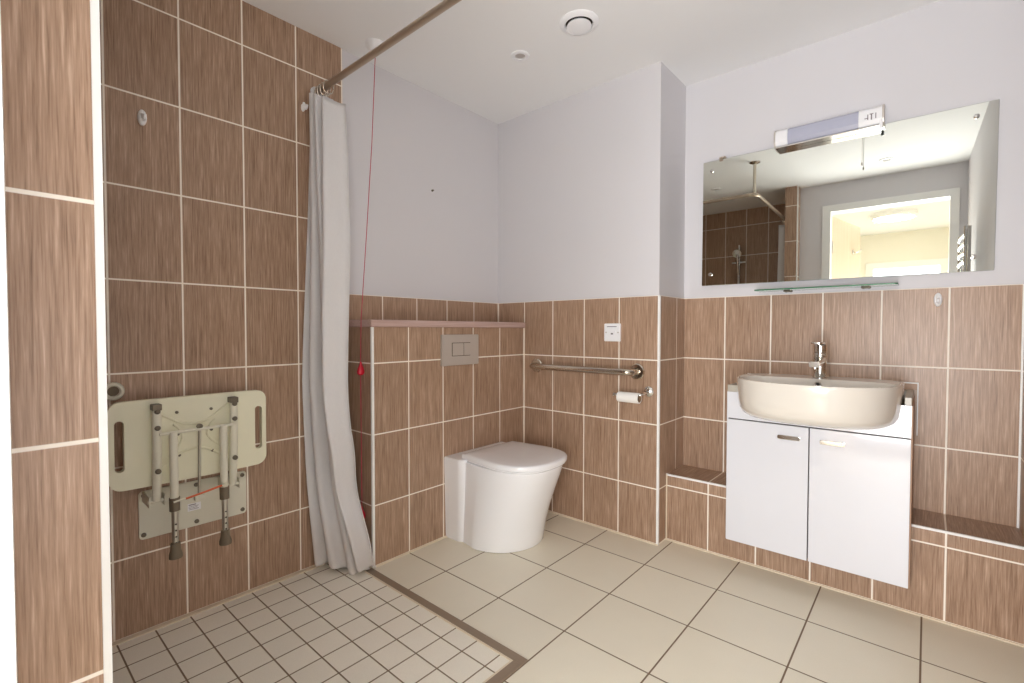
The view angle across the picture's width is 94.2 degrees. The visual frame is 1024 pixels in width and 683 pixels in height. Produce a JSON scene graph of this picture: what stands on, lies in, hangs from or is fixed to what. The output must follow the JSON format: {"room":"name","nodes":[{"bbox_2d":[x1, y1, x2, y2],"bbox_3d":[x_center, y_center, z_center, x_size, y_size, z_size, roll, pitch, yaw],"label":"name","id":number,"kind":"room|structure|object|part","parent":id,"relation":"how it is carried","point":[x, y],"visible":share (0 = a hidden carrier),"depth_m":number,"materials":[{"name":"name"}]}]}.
{"room":"accessible bathroom","nodes":[
{"label":"accessible bathroom","id":0,"kind":"room"},
{"bbox_2d":[1,0,103,682],"bbox_3d":[-0.781,-0.121,0.381,0.096,2.224,0.681,1,2,41],"label":"wall","id":1,"kind":"structure","parent":0,"point":[46,44],"depth_m":0.57,"materials":[{"name":"brown tile"}]},
{"bbox_2d":[90,0,112,682],"bbox_3d":[-0.525,-0.126,0.605,0.009,2.224,0.009,1,2,41],"label":"trim","id":2,"kind":"structure","parent":1,"relation":"attached to","point":[94,4],"depth_m":0.60,"materials":[{"name":"white plastic"}]},
{"bbox_2d":[99,0,497,641],"bbox_3d":[-0.992,-0.158,1.885,0.100,2.224,2.670,1,2,41],"label":"wall","id":3,"kind":"structure","parent":0,"point":[205,202],"depth_m":1.79,"materials":[{"name":"brown tile"}]},
{"bbox_2d":[107,382,124,400],"bbox_3d":[-1.258,0.158,1.501,0.015,0.058,0.058,1,2,41],"label":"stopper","id":4,"kind":"object","parent":3,"relation":"attached to","point":[115,391],"visible":0.82,"depth_m":1.50,"materials":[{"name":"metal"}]},
{"bbox_2d":[137,109,146,125],"bbox_3d":[-1.190,-0.728,1.536,0.043,0.051,0.024,1,2,41],"label":"robe hook","id":5,"kind":"object","parent":3,"relation":"attached to","point":[141,116],"visible":1,"depth_m":1.54,"materials":[{"name":"white plastic"}]},
{"bbox_2d":[107,390,265,559],"bbox_3d":[-1.076,0.440,1.616,0.147,0.514,0.455,1,2,41],"label":"shower seat","id":6,"kind":"object","parent":3,"relation":"attached to","point":[171,440],"visible":1,"depth_m":1.60,"materials":[{"name":"white plastic"}]},
{"bbox_3d":[-1.132,0.360,1.515,0.041,0.298,0.025,1,2,41],"label":"frame rail","id":7,"kind":"part","parent":6,"relation":"part of","materials":[{"name":"white metal"}]},
{"bbox_3d":[-1.085,0.407,1.527,0.027,0.232,0.024,1,2,41],"label":"leg","id":8,"kind":"part","parent":6,"relation":"part of","materials":[{"name":"white metal"}]},
{"bbox_3d":[-1.115,0.570,1.681,0.006,0.160,0.326,1,2,41],"label":"wall plate","id":9,"kind":"part","parent":6,"relation":"part of","materials":[{"name":"beige plastic"}]},
{"bbox_3d":[-1.047,0.397,1.595,0.025,0.240,0.010,1,2,41],"label":"support rod","id":10,"kind":"part","parent":6,"relation":"part of","materials":[{"name":"metal"}]},
{"bbox_3d":[-1.026,0.498,1.573,0.010,0.030,0.157,1,2,41],"label":"elastic cord","id":11,"kind":"part","parent":6,"relation":"part of","materials":[{"name":"red rubber"}]},
{"bbox_3d":[-0.991,0.405,1.636,0.027,0.232,0.024,1,2,41],"label":"leg","id":12,"kind":"part","parent":6,"relation":"part of","materials":[{"name":"white metal"}]},
{"bbox_3d":[-0.986,0.356,1.682,0.041,0.298,0.025,1,2,41],"label":"frame rail","id":13,"kind":"part","parent":6,"relation":"part of","materials":[{"name":"white metal"}]},
{"bbox_2d":[112,562,327,646],"bbox_3d":[-1.256,0.960,1.518,0.022,0.006,1.530,1,2,41],"label":"trim","id":14,"kind":"structure","parent":3,"relation":"attached to","point":[224,601],"depth_m":1.71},
{"bbox_2d":[301,102,307,111],"bbox_3d":[-0.839,-0.956,1.931,0.043,0.034,0.015,1,2,41],"label":"robe hook","id":15,"kind":"object","parent":3,"relation":"attached to","point":[304,106],"visible":1,"depth_m":1.93,"materials":[{"name":"white plastic"}]},
{"bbox_2d":[348,327,523,566],"bbox_3d":[-0.333,0.436,2.427,0.199,1.012,0.989,1,2,41],"label":"wall","id":16,"kind":"structure","parent":0,"point":[426,411],"depth_m":2.17,"materials":[{"name":"brown tile"}]},
{"bbox_2d":[370,327,374,567],"bbox_3d":[-0.584,0.446,1.995,0.011,1.012,0.011,1,2,41],"label":"trim","id":17,"kind":"structure","parent":16,"relation":"attached to","point":[371,328],"depth_m":1.99,"materials":[{"name":"white plastic"}]},
{"bbox_2d":[349,319,524,327],"bbox_3d":[-0.331,-0.086,2.405,0.213,0.032,1.000,1,2,41],"label":"ledge","id":18,"kind":"object","parent":16,"relation":"on","point":[370,322],"visible":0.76,"depth_m":2.20,"materials":[{"name":"brown tile"}]},
{"bbox_2d":[441,334,478,365],"bbox_3d":[-0.253,0.041,2.345,0.016,0.150,0.243,1,2,41],"label":"flush plate","id":19,"kind":"object","parent":16,"relation":"attached to","point":[455,349],"visible":1,"depth_m":2.33,"materials":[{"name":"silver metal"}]},
{"bbox_2d":[112,512,1023,682],"bbox_3d":[0.002,1.019,1.304,2.400,0.102,3.060,1,2,41],"label":"floor","id":20,"kind":"structure","parent":0,"point":[587,603],"depth_m":1.59,"materials":[{"name":"beige tile"}]},
{"bbox_2d":[364,568,527,682],"bbox_3d":[-0.592,0.966,1.347,0.844,0.004,0.982,1,2,41],"label":"trim","id":21,"kind":"structure","parent":20,"relation":"on","point":[518,661],"depth_m":1.57,"materials":[{"name":"brown metal"}]},
{"bbox_2d":[444,441,566,552],"bbox_3d":[0.003,0.735,2.282,0.506,0.422,0.420,1,2,41],"label":"toilet","id":22,"kind":"object","parent":20,"relation":"on","point":[498,496],"visible":1,"depth_m":2.14,"materials":[{"name":"white ceramic"}]},
{"bbox_3d":[0.038,0.539,2.247,0.414,0.030,0.408,1,2,41],"label":"lid","id":23,"kind":"part","parent":22,"relation":"part of","materials":[{"name":"white plastic"}]},
{"bbox_2d":[242,0,940,123],"bbox_3d":[0.004,-1.304,1.247,2.400,0.100,3.060,1,2,41],"label":"ceiling","id":24,"kind":"structure","parent":0,"point":[462,56],"depth_m":1.98,"materials":[{"name":"white paint"}]},
{"bbox_2d":[357,38,382,518],"bbox_3d":[-0.604,-0.258,2.038,0.082,2.030,0.138,1,2,41],"label":"pull cord","id":25,"kind":"object","parent":24,"relation":"hanging from","point":[371,43],"visible":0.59,"depth_m":2.01,"materials":[{"name":"red fabric"}]},
{"bbox_3d":[-0.637,0.114,2.006,0.025,0.056,0.033,1,2,41],"label":"pull handle","id":26,"kind":"part","parent":25,"relation":"part of","materials":[{"name":"red plastic"}]},
{"bbox_3d":[-0.611,-0.246,2.027,0.004,1.965,0.085,1,2,40],"label":"cord","id":27,"kind":"part","parent":25,"relation":"part of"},
{"bbox_2d":[511,50,528,61],"bbox_3d":[0.036,-1.272,2.122,0.084,0.007,0.084,1,2,41],"label":"recessed light","id":28,"kind":"object","parent":24,"relation":"in","point":[518,55],"visible":1,"depth_m":2.12,"materials":[{"name":"white plastic"}]},
{"bbox_2d":[559,9,598,35],"bbox_3d":[0.267,-1.258,1.894,0.156,0.022,0.156,1,2,41],"label":"ceiling vent","id":29,"kind":"object","parent":24,"relation":"in","point":[579,22],"visible":1,"depth_m":1.87,"materials":[{"name":"white plastic"}]},
{"bbox_2d":[498,62,685,543],"bbox_3d":[0.392,-0.176,2.701,1.110,2.224,0.400,1,2,41],"label":"wall","id":30,"kind":"structure","parent":0,"point":[591,182],"depth_m":2.40,"materials":[{"name":"white paint"}]},
{"bbox_2d":[529,358,644,379],"bbox_3d":[0.340,0.139,2.433,0.683,0.078,0.084,1,2,41],"label":"grab rail","id":31,"kind":"object","parent":30,"relation":"attached to","point":[636,371],"visible":1,"depth_m":2.33,"materials":[{"name":"metal"}]},
{"bbox_2d":[604,323,620,341],"bbox_3d":[0.494,-0.045,2.342,0.088,0.088,0.012,1,2,41],"label":"switch","id":32,"kind":"object","parent":30,"relation":"attached to","point":[612,331],"visible":1,"depth_m":2.34,"materials":[{"name":"white plastic"}]},
{"bbox_2d":[612,386,653,396],"bbox_3d":[0.567,0.236,2.234,0.168,0.051,0.088,1,2,41],"label":"toilet roll holder","id":33,"kind":"object","parent":30,"relation":"attached to","point":[648,391],"visible":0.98,"depth_m":2.21,"materials":[{"name":"silver metal"}]},
{"bbox_2d":[616,391,641,403],"bbox_3d":[0.543,0.260,2.210,0.106,0.048,0.048,1,2,41],"label":"toilet roll","id":34,"kind":"object","parent":33,"relation":"on","point":[629,397],"visible":0.99,"depth_m":2.19,"materials":[{"name":"white paper"}]},
{"bbox_3d":[0.561,0.243,2.237,0.146,0.029,0.077,1,2,41],"label":"arm","id":35,"kind":"part","parent":33,"relation":"part of","materials":[{"name":"silver metal"}]},
{"bbox_2d":[656,295,660,544],"bbox_3d":[0.678,0.368,2.204,0.011,1.161,0.011,1,2,41],"label":"trim","id":36,"kind":"structure","parent":30,"relation":"attached to","point":[659,296],"depth_m":2.20,"materials":[{"name":"white plastic"}]},
{"bbox_2d":[666,474,666,538],"bbox_3d":[0.738,0.789,2.273,0.006,0.315,0.006,1,2,41],"label":"trim","id":37,"kind":"structure","parent":30,"relation":"attached to","point":[666,474],"depth_m":2.27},
{"bbox_2d":[683,0,1023,526],"bbox_3d":[1.393,-0.160,2.038,1.310,2.224,0.122,1,2,41],"label":"wall","id":38,"kind":"structure","parent":0,"point":[963,353],"depth_m":1.84,"materials":[{"name":"brown tile"}]},
{"bbox_2d":[376,510,1023,646],"bbox_3d":[0.619,0.946,2.174,2.258,0.005,0.867,0,1,13],"label":"trim","id":39,"kind":"structure","parent":38,"relation":"attached to","point":[844,592],"depth_m":1.94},
{"bbox_2d":[726,373,918,588],"bbox_3d":[1.225,0.493,1.910,0.606,0.678,0.312,1,2,41],"label":"vanity unit","id":40,"kind":"object","parent":38,"relation":"attached to","point":[840,499],"visible":0.85,"depth_m":1.77,"materials":[{"name":"white laminate"}]},
{"bbox_2d":[728,382,737,391],"bbox_3d":[1.016,0.192,2.091,0.039,0.028,0.304,1,2,41],"label":"countertop","id":41,"kind":"structure","parent":40,"relation":"on","point":[732,387],"depth_m":1.98,"materials":[{"name":"grey laminate"}]},
{"bbox_3d":[1.015,0.578,1.907,0.293,0.508,0.017,1,2,41],"label":"door","id":42,"kind":"part","parent":40,"relation":"part of","materials":[{"name":"white laminate"}]},
{"bbox_3d":[1.069,0.373,1.839,0.079,0.016,0.006,1,2,41],"label":"handle","id":43,"kind":"part","parent":40,"relation":"part of","materials":[{"name":"silver metal"}]},
{"bbox_3d":[1.175,0.375,1.746,0.079,0.016,0.006,1,2,41],"label":"handle","id":44,"kind":"part","parent":40,"relation":"part of","materials":[{"name":"silver metal"}]},
{"bbox_3d":[1.239,0.583,1.711,0.293,0.508,0.017,1,2,41],"label":"door","id":45,"kind":"part","parent":40,"relation":"part of","materials":[{"name":"white laminate"}]},
{"bbox_2d":[905,390,913,405],"bbox_3d":[1.438,0.201,1.722,0.019,0.028,0.304,1,2,41],"label":"countertop","id":46,"kind":"structure","parent":40,"relation":"on","point":[909,396],"depth_m":1.61,"materials":[{"name":"grey laminate"}]},
{"bbox_2d":[737,373,904,429],"bbox_3d":[1.126,0.220,1.783,0.528,0.152,0.442,1,2,41],"label":"basin","id":47,"kind":"object","parent":46,"relation":"in","point":[830,402],"visible":0.98,"depth_m":1.62,"materials":[{"name":"beige ceramic"}]},
{"bbox_2d":[809,342,827,377],"bbox_3d":[1.200,0.073,1.866,0.054,0.144,0.157,1,2,41],"label":"tap","id":48,"kind":"object","parent":47,"relation":"on","point":[818,363],"visible":1,"depth_m":1.88,"materials":[{"name":"silver metal"}]},
{"bbox_3d":[1.186,0.081,1.850,0.041,0.043,0.115,1,2,41],"label":"spout","id":49,"kind":"part","parent":48,"relation":"part of","materials":[{"name":"silver metal"}]},
{"bbox_3d":[1.204,0.005,1.869,0.040,0.008,0.110,1,2,41],"label":"lever","id":50,"kind":"part","parent":48,"relation":"part of","materials":[{"name":"silver metal"}]},
{"bbox_3d":[1.447,0.525,1.724,0.006,0.620,0.300,1,2,41],"label":"panel","id":51,"kind":"part","parent":40,"relation":"part of","materials":[{"name":"white laminate"}]},
{"bbox_2d":[754,282,898,291],"bbox_3d":[1.290,-0.222,1.980,0.495,0.016,0.110,1,2,41],"label":"glass shelf","id":52,"kind":"object","parent":38,"relation":"attached to","point":[863,286],"visible":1,"depth_m":1.93,"materials":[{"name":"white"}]},
{"bbox_2d":[667,465,1023,644],"bbox_3d":[1.249,0.797,1.966,1.178,0.315,0.210,1,2,41],"label":"wall ledge","id":53,"kind":"object","parent":38,"relation":"attached to","point":[976,585],"visible":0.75,"depth_m":1.67,"materials":[{"name":"brown tile"}]},
{"bbox_2d":[667,473,1023,549],"bbox_3d":[1.182,0.644,1.886,1.178,0.008,0.010,1,2,41],"label":"trim","id":54,"kind":"structure","parent":53,"relation":"attached to","point":[672,475],"depth_m":1.62,"materials":[{"name":"white plastic"}]},
{"bbox_2d":[702,99,999,285],"bbox_3d":[1.319,-0.561,2.001,1.014,0.597,0.013,2,2,41],"label":"mirror","id":55,"kind":"object","parent":38,"relation":"attached to","point":[922,199],"visible":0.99,"depth_m":1.92,"materials":[{"name":"clear glass"}]},
{"bbox_2d":[774,104,884,165],"bbox_3d":[1.304,-0.812,1.976,0.381,0.224,0.054,1,2,41],"label":"light","id":56,"kind":"object","parent":55,"relation":"attached to","point":[871,119],"visible":1,"depth_m":1.95,"materials":[{"name":"white plastic"}]},
{"bbox_2d":[787,111,858,144],"bbox_3d":[1.294,-0.884,1.985,0.248,0.076,0.051,1,2,41],"label":"diffuser","id":57,"kind":"object","parent":56,"relation":"attached to","point":[841,126],"depth_m":1.96,"materials":[{"name":"white plastic"}]},
{"bbox_2d":[858,105,882,128],"bbox_3d":[1.416,-0.881,1.878,0.074,0.078,0.052,1,2,41],"label":"socket","id":58,"kind":"object","parent":56,"relation":"attached to","point":[871,118],"depth_m":1.86,"materials":[{"name":"white plastic"}]},
{"bbox_2d":[934,293,941,306],"bbox_3d":[1.580,-0.156,1.765,0.024,0.051,0.043,1,2,41],"label":"robe hook","id":59,"kind":"object","parent":38,"relation":"attached to","point":[938,297],"visible":1,"depth_m":1.77,"materials":[{"name":"white plastic"}]},
{"bbox_2d":[1016,284,1023,527],"bbox_3d":[1.757,0.225,1.643,0.006,0.846,0.006,1,2,41],"label":"trim","id":60,"kind":"structure","parent":38,"relation":"attached to","point":[1022,336],"depth_m":1.64,"materials":[{"name":"white plastic"}]},
{"bbox_2d":[1019,363,1023,537],"bbox_3d":[0.998,-0.127,0.676,0.111,2.224,2.550,1,2,41],"label":"wall","id":61,"kind":"structure","parent":0,"point":[1021,513],"depth_m":1.62,"materials":[{"name":"brown tile"}]},
{"bbox_3d":[-0.203,-0.114,0.108,1.174,2.224,0.115,1,2,41],"label":"wall","id":62,"kind":"structure","parent":0,"visible":0},
{"bbox_2d":[0,0,17,682],"bbox_3d":[-0.146,-0.023,0.148,0.843,2.040,0.015,1,2,41],"label":"trim","id":63,"kind":"structure","parent":62,"relation":"attached to","point":[8,642],"depth_m":0.39,"materials":[{"name":"white plastic"}]},
{"bbox_3d":[-1.442,-0.126,0.572,1.150,2.224,0.100,1,2,41],"label":"wall","id":64,"kind":"structure","parent":0,"visible":0},
{"bbox_2d":[310,0,460,95],"bbox_3d":[-0.891,-1.121,1.106,1.044,0.260,1.464,1,2,41],"label":"rail","id":65,"kind":"object","parent":64,"relation":"attached to","point":[444,5],"visible":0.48,"depth_m":1.62,"materials":[{"name":"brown metal"}]},
{"bbox_2d":[302,80,375,574],"bbox_3d":[-0.716,-0.049,1.915,0.290,2.006,0.144,0,1,14],"label":"shower curtain","id":66,"kind":"object","parent":65,"relation":"hanging from","point":[340,536],"visible":1,"depth_m":1.92,"materials":[{"name":"white fabric"}]}
]}

